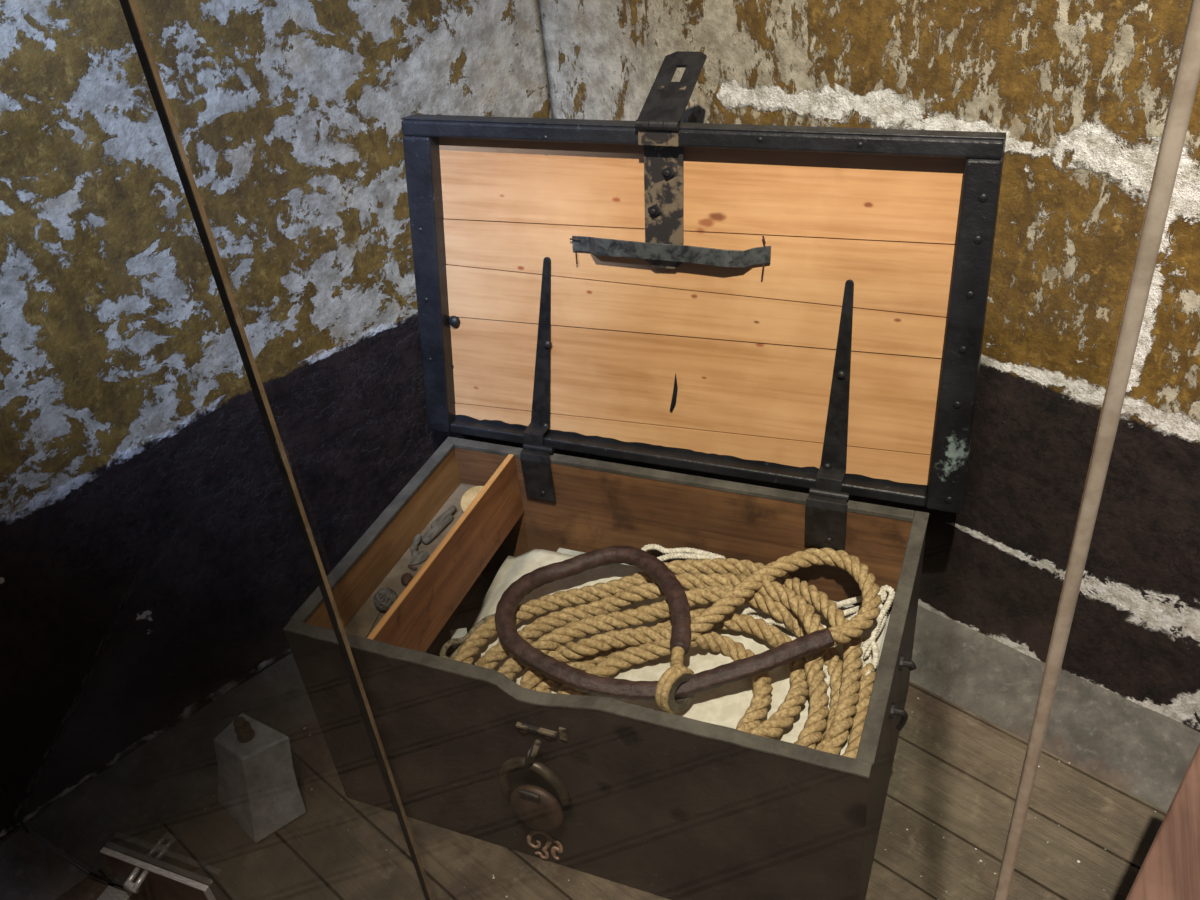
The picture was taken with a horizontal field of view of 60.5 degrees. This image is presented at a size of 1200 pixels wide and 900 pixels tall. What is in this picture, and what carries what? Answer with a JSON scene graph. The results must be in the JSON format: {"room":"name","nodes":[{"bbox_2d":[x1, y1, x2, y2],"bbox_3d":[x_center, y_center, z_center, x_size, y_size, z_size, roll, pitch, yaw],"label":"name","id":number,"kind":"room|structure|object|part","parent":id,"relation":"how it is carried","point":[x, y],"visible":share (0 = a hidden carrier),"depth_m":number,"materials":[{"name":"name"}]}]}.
{"room":"museum exhibit room","nodes":[
{"label":"museum exhibit room","id":0,"kind":"room"},
{"bbox_2d":[0,0,593,839],"bbox_3d":[-1.086,-0.316,1.387,2.600,2.350,0.126,-33,43,-32],"label":"wall","id":1,"kind":"structure","parent":0,"point":[155,562],"depth_m":1.82,"materials":[{"name":"paint"}]},
{"bbox_2d":[102,829,340,899],"bbox_3d":[-0.283,1.095,1.371,4.900,0.040,4.200,9,38,21],"label":"trim","id":2,"kind":"structure","parent":1,"relation":"attached to","point":[173,835],"depth_m":1.88,"materials":[{"name":"brown wood"}]},
{"bbox_2d":[0,456,593,899],"bbox_3d":[-0.897,0.663,1.977,2.600,0.083,0.175,-33,43,-32],"label":"baseboard","id":3,"kind":"structure","parent":1,"relation":"attached to","point":[115,809],"depth_m":1.97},
{"bbox_2d":[56,681,1166,899],"bbox_3d":[-0.305,1.099,1.317,4.700,0.021,3.900,9,38,21],"label":"floor","id":4,"kind":"structure","parent":0,"point":[956,773],"depth_m":1.82,"materials":[{"name":"brown wood"}]},
{"bbox_2d":[97,847,215,899],"bbox_3d":[-0.762,0.755,1.735,0.280,0.146,0.044,9,38,21],"label":"glass clamp","id":5,"kind":"object","parent":4,"relation":"on","point":[141,880],"visible":1,"depth_m":1.71,"materials":[{"name":"metal"}]},
{"bbox_2d":[214,713,305,842],"bbox_3d":[-0.641,0.588,1.906,0.163,0.197,0.134,26,46,38],"label":"weight","id":6,"kind":"object","parent":4,"relation":"on","point":[258,787],"visible":1,"depth_m":1.89,"materials":[{"name":"grey metal"}]},
{"bbox_2d":[0,0,1199,899],"bbox_3d":[-0.401,-0.028,0.994,1.591,2.199,0.010,9,38,21],"label":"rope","id":7,"kind":"object","parent":4,"relation":"on","point":[1187,75],"visible":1,"depth_m":0.76,"materials":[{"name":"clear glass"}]},
{"bbox_3d":[0.012,0.032,0.831,0.674,2.189,0.010,9,38,21],"label":"glass panel","id":8,"kind":"part","parent":7,"relation":"part of","materials":[{"name":"clear glass"}]},
{"bbox_2d":[283,51,1005,899],"bbox_3d":[0.054,0.034,1.748,1.056,1.144,0.863,9,38,21],"label":"chest","id":9,"kind":"object","parent":4,"relation":"on","point":[796,306],"visible":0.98,"depth_m":1.77,"materials":[{"name":"black paint"}]},
{"bbox_2d":[347,602,380,637],"bbox_3d":[-0.412,0.304,1.830,0.041,0.004,0.086,9,38,21],"label":"board offcut","id":10,"kind":"object","parent":9,"relation":"on","point":[362,627],"visible":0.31,"depth_m":1.82,"materials":[{"name":"wood"}]},
{"bbox_2d":[374,588,397,611],"bbox_3d":[-0.383,0.268,1.842,0.043,0.043,0.043,9,38,21],"label":"twine ball","id":11,"kind":"object","parent":9,"relation":"on","point":[384,598],"visible":0.89,"depth_m":1.83,"materials":[{"name":"grey fabric"}]},
{"bbox_2d":[401,573,412,585],"bbox_3d":[-0.357,0.239,1.900,0.023,0.019,0.028,9,38,21],"label":"stone","id":12,"kind":"object","parent":9,"relation":"on","point":[406,578],"visible":0.92,"depth_m":1.89,"materials":[{"name":"brown stone"}]},
{"bbox_2d":[408,565,416,570],"bbox_3d":[-0.353,0.222,1.935,0.021,0.006,0.009,15,40,28],"label":"nail","id":13,"kind":"object","parent":9,"relation":"on","point":[409,566],"visible":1,"depth_m":1.93,"materials":[{"name":"metal"}]},
{"bbox_2d":[410,534,421,556],"bbox_3d":[-0.355,0.184,1.977,0.021,0.023,0.055,-4,35,4],"label":"wooden peg","id":14,"kind":"object","parent":9,"relation":"on","point":[417,539],"visible":1,"depth_m":1.98,"materials":[{"name":"grey wood"}]},
{"bbox_2d":[409,550,428,565],"bbox_3d":[-0.344,0.205,1.955,0.045,0.008,0.028,-32,42,-32],"label":"chip","id":15,"kind":"object","parent":9,"relation":"on","point":[422,556],"visible":1,"depth_m":1.95,"materials":[{"name":"grey wood"}]},
{"bbox_2d":[422,515,453,543],"bbox_3d":[-0.317,0.154,2.015,0.018,0.019,0.090,15,40,28],"label":"wooden fid","id":16,"kind":"object","parent":9,"relation":"on","point":[434,532],"visible":1,"depth_m":2.00,"materials":[{"name":"grey wood"}]},
{"bbox_2d":[431,506,455,528],"bbox_3d":[-0.309,0.133,2.035,0.017,0.017,0.074,13,40,26],"label":"wooden fid","id":17,"kind":"object","parent":9,"relation":"on","point":[451,510],"visible":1,"depth_m":2.03,"materials":[{"name":"grey wood"}]},
{"bbox_2d":[460,486,483,512],"bbox_3d":[-0.243,0.105,2.056,0.072,0.038,0.069,9,38,21],"label":"wooden disc","id":18,"kind":"object","parent":9,"relation":"on","point":[470,494],"visible":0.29,"depth_m":2.06,"materials":[{"name":"beige wood"}]},
{"bbox_2d":[498,740,570,831],"bbox_3d":[-0.107,0.530,1.639,0.127,0.237,0.029,9,38,21],"label":"padlock","id":19,"kind":"object","parent":9,"relation":"hanging from","point":[536,807],"visible":1,"depth_m":1.66,"materials":[{"name":"brown metal"}]},
{"bbox_3d":[-0.056,0.431,1.560,0.011,0.024,0.004,9,38,21],"label":"plate","id":20,"kind":"part","parent":9,"relation":"part of","materials":[{"name":"metal"}]},
{"bbox_3d":[0.108,-0.423,1.738,0.069,0.241,0.040,9,38,21],"label":"hasp plate","id":21,"kind":"part","parent":9,"relation":"part of","materials":[{"name":"grey metal"}]},
{"bbox_3d":[0.126,-0.250,1.820,1.056,0.619,0.134,9,38,21],"label":"frame","id":22,"kind":"part","parent":9,"relation":"part of","materials":[{"name":"black paint"}]},
{"bbox_3d":[0.122,-0.530,1.681,1.018,0.009,0.044,9,38,21],"label":"plate","id":23,"kind":"part","parent":9,"relation":"part of","materials":[{"name":"black paint"}]},
{"bbox_2d":[557,548,890,682],"bbox_3d":[0.145,0.477,1.884,0.680,0.211,0.504,9,38,21],"label":"rope","id":24,"kind":"object","parent":9,"relation":"in","point":[560,550],"visible":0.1,"depth_m":1.91,"materials":[{"name":"beige fabric"}]},
{"bbox_2d":[472,549,887,754],"bbox_3d":[0.079,0.391,1.837,0.775,0.048,0.460,9,38,21],"label":"sheet","id":25,"kind":"object","parent":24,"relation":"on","point":[725,705],"visible":0.14,"depth_m":1.82,"materials":[{"name":"white fabric"}]},
{"bbox_2d":[451,628,466,647],"bbox_3d":[-0.270,0.360,1.976,0.031,0.001,0.050,-11,35,-6],"label":"paper scrap","id":26,"kind":"object","parent":25,"relation":"on","point":[455,633],"visible":0.71,"depth_m":1.98,"materials":[{"name":"white paper"}]},
{"bbox_2d":[439,613,494,658],"bbox_3d":[-0.239,0.356,1.925,0.130,0.040,0.067,-21,37,-19],"label":"cord","id":27,"kind":"object","parent":25,"relation":"on","point":[444,648],"visible":0.45,"depth_m":1.93,"materials":[{"name":"beige fabric"}]},
{"bbox_2d":[453,546,881,758],"bbox_3d":[0.126,0.316,1.804,0.724,0.122,0.466,9,38,21],"label":"rope","id":28,"kind":"object","parent":25,"relation":"on","point":[769,588],"visible":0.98,"depth_m":1.79,"materials":[{"name":"fabric"}]},
{"bbox_2d":[641,544,895,709],"bbox_3d":[0.261,0.308,1.847,0.487,0.058,0.296,9,38,21],"label":"cord","id":29,"kind":"object","parent":25,"relation":"on","point":[682,553],"visible":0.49,"depth_m":1.85,"materials":[{"name":"white fabric"}]},
{"bbox_2d":[749,603,886,675],"bbox_3d":[0.365,0.334,1.804,0.244,0.038,0.237,9,38,21],"label":"cord","id":30,"kind":"object","parent":25,"relation":"on","point":[867,643],"visible":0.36,"depth_m":1.81,"materials":[{"name":"white fabric"}]},
{"bbox_3d":[0.136,-0.261,1.841,1.056,0.612,0.107,9,38,21],"label":"lid","id":31,"kind":"part","parent":9,"relation":"part of","materials":[{"name":"black paint"}]},
{"bbox_2d":[1126,743,1199,899],"bbox_3d":[0.575,0.903,1.064,0.340,0.420,1.200,23,44,35],"label":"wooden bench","id":32,"kind":"object","parent":4,"relation":"on","point":[1170,869],"visible":1,"depth_m":1.26,"materials":[{"name":"red wood"}]},
{"bbox_2d":[539,0,1199,731],"bbox_3d":[0.762,-0.538,1.396,2.300,2.350,0.126,24,45,36],"label":"wall","id":33,"kind":"structure","parent":0,"point":[1079,91],"depth_m":1.66,"materials":[{"name":"paint"}]},
{"bbox_2d":[594,456,1199,811],"bbox_3d":[0.794,0.455,1.992,2.300,0.084,0.175,24,45,36],"label":"baseboard","id":34,"kind":"structure","parent":33,"relation":"attached to","point":[1146,753],"depth_m":1.92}
]}

